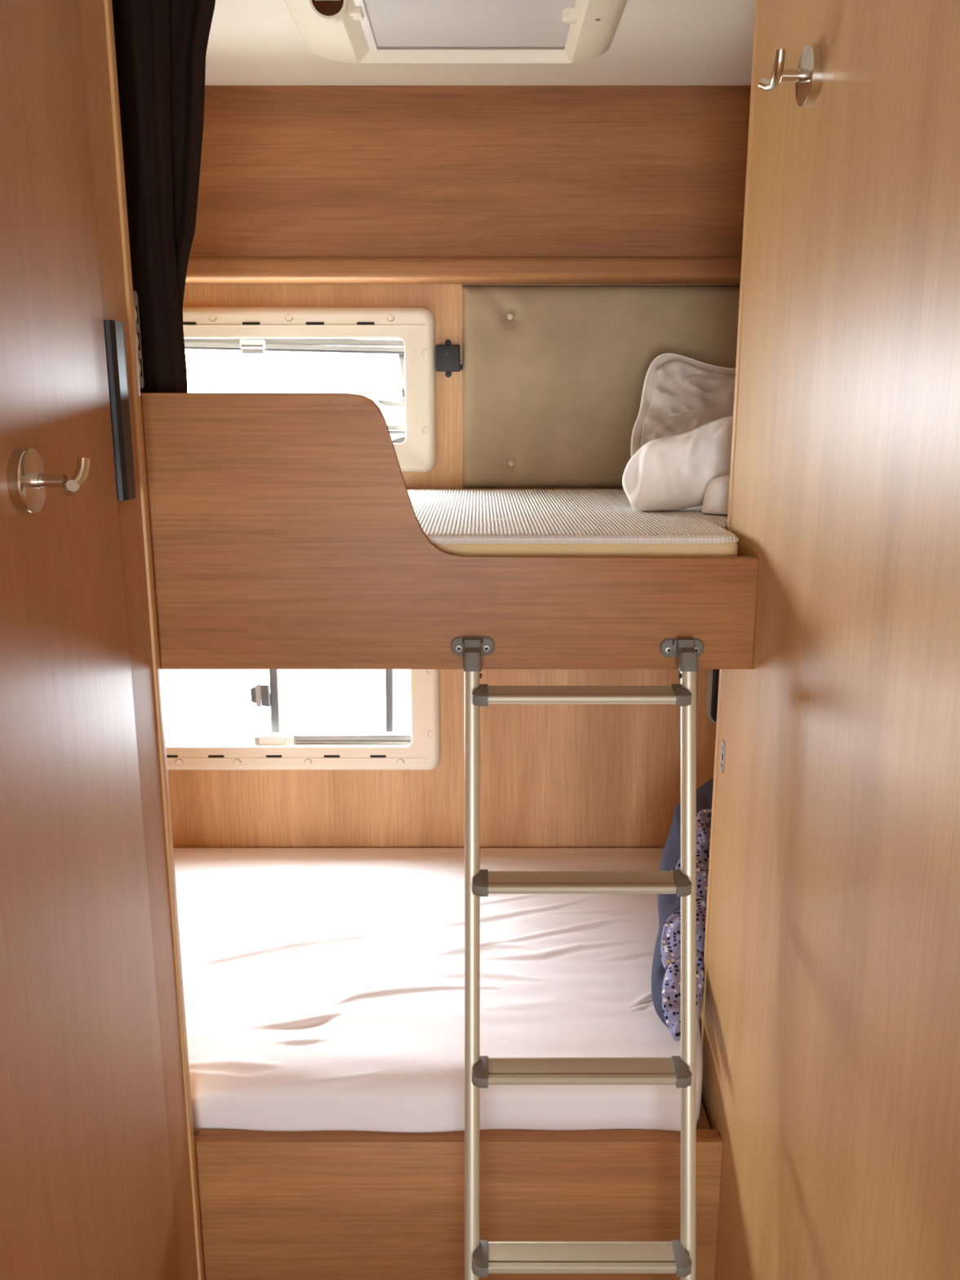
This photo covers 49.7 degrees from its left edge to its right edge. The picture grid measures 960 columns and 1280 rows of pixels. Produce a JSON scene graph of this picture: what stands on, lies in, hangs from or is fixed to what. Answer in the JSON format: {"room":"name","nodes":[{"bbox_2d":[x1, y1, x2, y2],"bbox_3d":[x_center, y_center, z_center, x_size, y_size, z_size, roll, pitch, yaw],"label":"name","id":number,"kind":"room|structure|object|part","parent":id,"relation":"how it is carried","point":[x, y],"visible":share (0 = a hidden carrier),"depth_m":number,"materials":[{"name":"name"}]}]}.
{"room":"camper van interior","nodes":[
{"label":"camper van interior","id":0,"kind":"room"},
{"bbox_2d":[167,284,740,848],"bbox_3d":[0.000,-0.083,2.668,2.100,2.393,0.035,0,13,0],"label":"wall","id":1,"kind":"structure","parent":0,"point":[552,775],"depth_m":2.75,"materials":[{"name":"laminate"}]},
{"bbox_2d":[164,669,439,769],"bbox_3d":[-0.552,0.148,2.722,0.893,0.391,0.078,0,13,0],"label":"window","id":2,"kind":"structure","parent":1,"relation":"in","point":[418,748],"depth_m":2.72,"materials":[{"name":"beige plastic"}]},
{"bbox_3d":[-0.582,0.144,2.726,0.014,0.063,0.014,0,13,0],"label":"latch lever","id":3,"kind":"part","parent":2,"relation":"part of","materials":[{"name":"grey plastic"}]},
{"bbox_3d":[-0.586,0.247,2.761,0.824,0.012,0.020,0,13,0],"label":"sill rail","id":4,"kind":"part","parent":2,"relation":"part of","materials":[{"name":"white plastic"}]},
{"bbox_3d":[-0.336,0.260,2.746,0.314,0.024,0.020,0,13,0],"label":"blind rail","id":5,"kind":"part","parent":2,"relation":"part of","materials":[{"name":"grey plastic"}]},
{"bbox_2d":[182,306,435,472],"bbox_3d":[-0.527,-0.611,2.545,0.834,0.391,0.078,0,13,0],"label":"window","id":6,"kind":"structure","parent":1,"relation":"in","point":[250,330],"depth_m":2.48,"materials":[{"name":"beige plastic"}]},
{"bbox_3d":[-0.558,-0.718,2.529,0.768,0.028,0.020,0,13,0],"label":"blind rail","id":7,"kind":"part","parent":6,"relation":"part of","materials":[{"name":"grey plastic"}]},
{"bbox_3d":[-0.213,-0.587,2.557,0.079,0.029,0.008,0,13,0],"label":"catch handle","id":8,"kind":"part","parent":6,"relation":"part of","materials":[{"name":"grey plastic"}]},
{"bbox_3d":[-0.254,-0.528,2.577,0.152,0.011,0.010,0,13,0],"label":"rail","id":9,"kind":"part","parent":6,"relation":"part of","materials":[{"name":"grey plastic"}]},
{"bbox_3d":[-0.186,-0.611,2.559,0.014,0.022,0.012,0,13,0],"label":"stay knob","id":10,"kind":"part","parent":6,"relation":"part of","materials":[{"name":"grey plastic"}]},
{"bbox_2d":[435,339,462,377],"bbox_3d":[-0.074,-0.679,2.497,0.064,0.089,0.028,0,13,0],"label":"sensor box","id":11,"kind":"object","parent":1,"relation":"attached to","point":[447,355],"visible":1,"depth_m":2.49,"materials":[{"name":"black plastic"}]},
{"bbox_2d":[185,85,751,284],"bbox_3d":[0.000,-1.032,2.363,2.100,0.408,0.130,0,13,0],"label":"panel","id":12,"kind":"object","parent":1,"relation":"attached to","point":[299,184],"visible":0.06,"depth_m":2.33,"materials":[{"name":"laminate"}]},
{"bbox_3d":[0.000,-0.856,2.404,2.100,0.047,0.130,0,13,0],"label":"rail","id":13,"kind":"part","parent":12,"relation":"part of","materials":[{"name":"laminate"}]},
{"bbox_2d":[462,285,740,488],"bbox_3d":[0.501,-0.610,2.513,1.088,0.478,0.027,0,13,0],"label":"panel","id":14,"kind":"object","parent":1,"relation":"attached to","point":[553,376],"visible":0.44,"depth_m":2.49,"materials":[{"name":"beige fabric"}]},
{"bbox_2d":[706,669,719,724],"bbox_3d":[0.772,0.101,2.678,0.360,0.240,0.029,0,13,0],"label":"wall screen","id":15,"kind":"object","parent":1,"relation":"attached to","point":[713,674],"visible":0.18,"depth_m":2.68,"materials":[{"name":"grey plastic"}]},
{"bbox_3d":[0.772,0.103,2.668,0.346,0.226,0.008,0,13,0],"label":"glass","id":16,"kind":"part","parent":15,"relation":"part of","materials":[{"name":"black glass"}]},
{"bbox_2d":[204,0,755,85],"bbox_3d":[0.000,-0.715,0.039,2.200,0.030,4.900,0,13,0],"label":"ceiling","id":17,"kind":"structure","parent":0,"point":[251,42],"depth_m":2.11,"materials":[{"name":"white paint"}]},
{"bbox_2d":[111,0,215,392],"bbox_3d":[-0.549,-0.618,1.651,0.302,0.883,0.057,0,13,0],"label":"curtain","id":18,"kind":"object","parent":17,"relation":"hanging from","point":[161,46],"visible":0.44,"depth_m":1.62,"materials":[{"name":"brown fabric"}]},
{"bbox_2d":[284,0,626,63],"bbox_3d":[-0.043,-1.099,1.797,0.595,0.120,0.578,0,13,0],"label":"roof hatch","id":19,"kind":"object","parent":17,"relation":"attached to","point":[345,31],"visible":1,"depth_m":1.94,"materials":[{"name":"beige plastic"}]},
{"bbox_3d":[-0.245,-1.058,1.725,0.062,0.072,0.167,0,13,0],"label":"winding knob","id":20,"kind":"part","parent":19,"relation":"part of","materials":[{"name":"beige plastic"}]},
{"bbox_2d":[363,0,576,46],"bbox_3d":[-0.018,-1.120,1.802,0.376,0.003,0.518,0,13,0],"label":"blind","id":21,"kind":"object","parent":19,"relation":"hanging from","point":[386,23],"depth_m":1.93,"materials":[{"name":"grey fabric"}]},
{"bbox_3d":[0.000,1.654,0.590,2.200,0.050,4.900,0,13,0],"label":"floor","id":22,"kind":"structure","parent":0,"visible":0},
{"bbox_2d":[0,0,204,1279],"bbox_3d":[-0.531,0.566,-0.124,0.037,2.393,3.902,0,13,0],"label":"door","id":23,"kind":"structure","parent":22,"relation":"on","point":[99,1180],"depth_m":1.36,"materials":[{"name":"laminate"}]},
{"bbox_2d":[6,447,90,513],"bbox_3d":[-0.490,-0.182,1.188,0.071,0.075,0.075,0,13,0],"label":"coat hook","id":24,"kind":"object","parent":23,"relation":"attached to","point":[28,482],"visible":1,"depth_m":1.18,"materials":[{"name":"silver metal"}]},
{"bbox_3d":[-0.519,-0.182,1.188,0.014,0.075,0.075,0,13,0],"label":"plate","id":25,"kind":"part","parent":24,"relation":"part of","materials":[{"name":"silver metal"}]},
{"bbox_3d":[-0.494,-0.182,1.188,0.036,0.018,0.018,0,13,0],"label":"stem","id":26,"kind":"part","parent":24,"relation":"part of","materials":[{"name":"silver metal"}]},
{"bbox_3d":[-0.521,-0.333,1.512,0.017,0.252,0.064,0,13,0],"label":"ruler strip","id":27,"kind":"part","parent":23,"relation":"part of","materials":[{"name":"black metal"}]},
{"bbox_3d":[-0.537,-0.468,1.612,0.006,0.147,0.052,0,13,0],"label":"slotted strip","id":28,"kind":"part","parent":23,"relation":"part of","materials":[{"name":"beige plastic"}]},
{"bbox_3d":[-0.540,0.573,-0.153,0.020,2.393,3.843,0,13,0],"label":"panel","id":29,"kind":"part","parent":23,"relation":"part of","materials":[{"name":"laminate"}]},
{"bbox_2d":[194,1101,723,1279],"bbox_3d":[0.000,1.009,2.420,2.100,0.377,0.936,0,13,0],"label":"bed base","id":30,"kind":"object","parent":22,"relation":"on","point":[313,1205],"visible":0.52,"depth_m":1.95,"materials":[{"name":"laminate"}]},
{"bbox_2d":[173,848,702,1136],"bbox_3d":[0.000,0.756,2.371,2.080,0.197,0.901,0,13,0],"label":"mattress","id":31,"kind":"object","parent":30,"relation":"on","point":[324,988],"visible":0.61,"depth_m":2.18,"materials":[{"name":"white fabric"}]},
{"bbox_2d":[651,777,713,1041],"bbox_3d":[0.455,0.546,2.251,0.198,0.326,0.722,7,15,27],"label":"pillow","id":32,"kind":"object","parent":31,"relation":"on","point":[666,963],"visible":0.44,"depth_m":2.16,"materials":[{"name":"blue fabric"}]},
{"bbox_2d":[462,640,697,1279],"bbox_3d":[0.161,0.690,1.671,0.378,1.338,0.361,0,13,0],"label":"ladder","id":33,"kind":"object","parent":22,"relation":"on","point":[482,1258],"visible":1,"depth_m":1.66,"materials":[{"name":"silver metal"}]},
{"bbox_3d":[-0.013,0.703,1.668,0.025,1.296,0.324,0,13,0],"label":"rail","id":34,"kind":"part","parent":33,"relation":"part of","materials":[{"name":"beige metal"}]},
{"bbox_3d":[0.336,0.703,1.668,0.025,1.296,0.324,0,13,0],"label":"rail","id":35,"kind":"part","parent":33,"relation":"part of","materials":[{"name":"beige metal"}]},
{"bbox_2d":[699,0,959,1279],"bbox_3d":[0.460,0.546,-0.038,0.023,2.393,4.078,0,13,0],"label":"wall panel","id":36,"kind":"object","parent":22,"relation":"on","point":[829,1028],"visible":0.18,"depth_m":1.28,"materials":[{"name":"laminate"}]},
{"bbox_2d":[720,739,725,773],"bbox_3d":[0.450,0.217,1.919,0.003,0.060,0.022,0,13,0],"label":"strike plate","id":37,"kind":"object","parent":36,"relation":"attached to","point":[723,748],"visible":1,"depth_m":1.92,"materials":[{"name":"silver metal"}]},
{"bbox_2d":[758,44,823,106],"bbox_3d":[0.415,-0.761,1.398,0.071,0.075,0.075,0,13,0],"label":"coat hook","id":38,"kind":"object","parent":36,"relation":"attached to","point":[807,77],"visible":1,"depth_m":1.38,"materials":[{"name":"silver metal"}]},
{"bbox_3d":[0.419,-0.761,1.398,0.036,0.018,0.018,0,13,0],"label":"stem","id":39,"kind":"part","parent":38,"relation":"part of","materials":[{"name":"silver metal"}]},
{"bbox_3d":[0.444,-0.761,1.398,0.014,0.075,0.075,0,13,0],"label":"plate","id":40,"kind":"part","parent":38,"relation":"part of","materials":[{"name":"silver metal"}]},
{"bbox_3d":[-1.075,0.461,0.330,0.050,2.393,4.835,0,13,0],"label":"wall","id":41,"kind":"structure","parent":0,"visible":0},
{"bbox_2d":[140,392,759,669],"bbox_3d":[0.000,-0.273,2.117,2.100,0.446,0.944,0,13,0],"label":"bunk","id":42,"kind":"object","parent":41,"relation":"attached to","point":[286,533],"visible":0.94,"depth_m":1.68,"materials":[{"name":"laminate"}]},
{"bbox_2d":[407,488,738,555],"bbox_3d":[0.000,-0.185,2.144,2.082,0.180,0.891,0,13,0],"label":"mattress","id":43,"kind":"object","parent":42,"relation":"on","point":[460,522],"visible":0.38,"depth_m":1.81,"materials":[{"name":"white fabric"}]},
{"bbox_2d":[622,415,733,511],"bbox_3d":[0.445,-0.350,2.045,0.343,0.183,0.127,-3,13,-12],"label":"pillow","id":44,"kind":"object","parent":43,"relation":"on","point":[675,472],"visible":0.76,"depth_m":1.99,"materials":[{"name":"white fabric"}]},
{"bbox_2d":[630,352,735,457],"bbox_3d":[0.568,-0.484,2.371,0.447,0.337,0.148,0,13,0],"label":"pillow","id":45,"kind":"object","parent":43,"relation":"on","point":[681,394],"visible":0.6,"depth_m":2.34,"materials":[{"name":"beige fabric"}]},
{"bbox_2d":[702,475,729,514],"bbox_3d":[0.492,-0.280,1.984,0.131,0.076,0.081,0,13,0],"label":"pillow","id":46,"kind":"object","parent":43,"relation":"on","point":[716,497],"visible":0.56,"depth_m":1.96,"materials":[{"name":"white fabric"}]}
]}

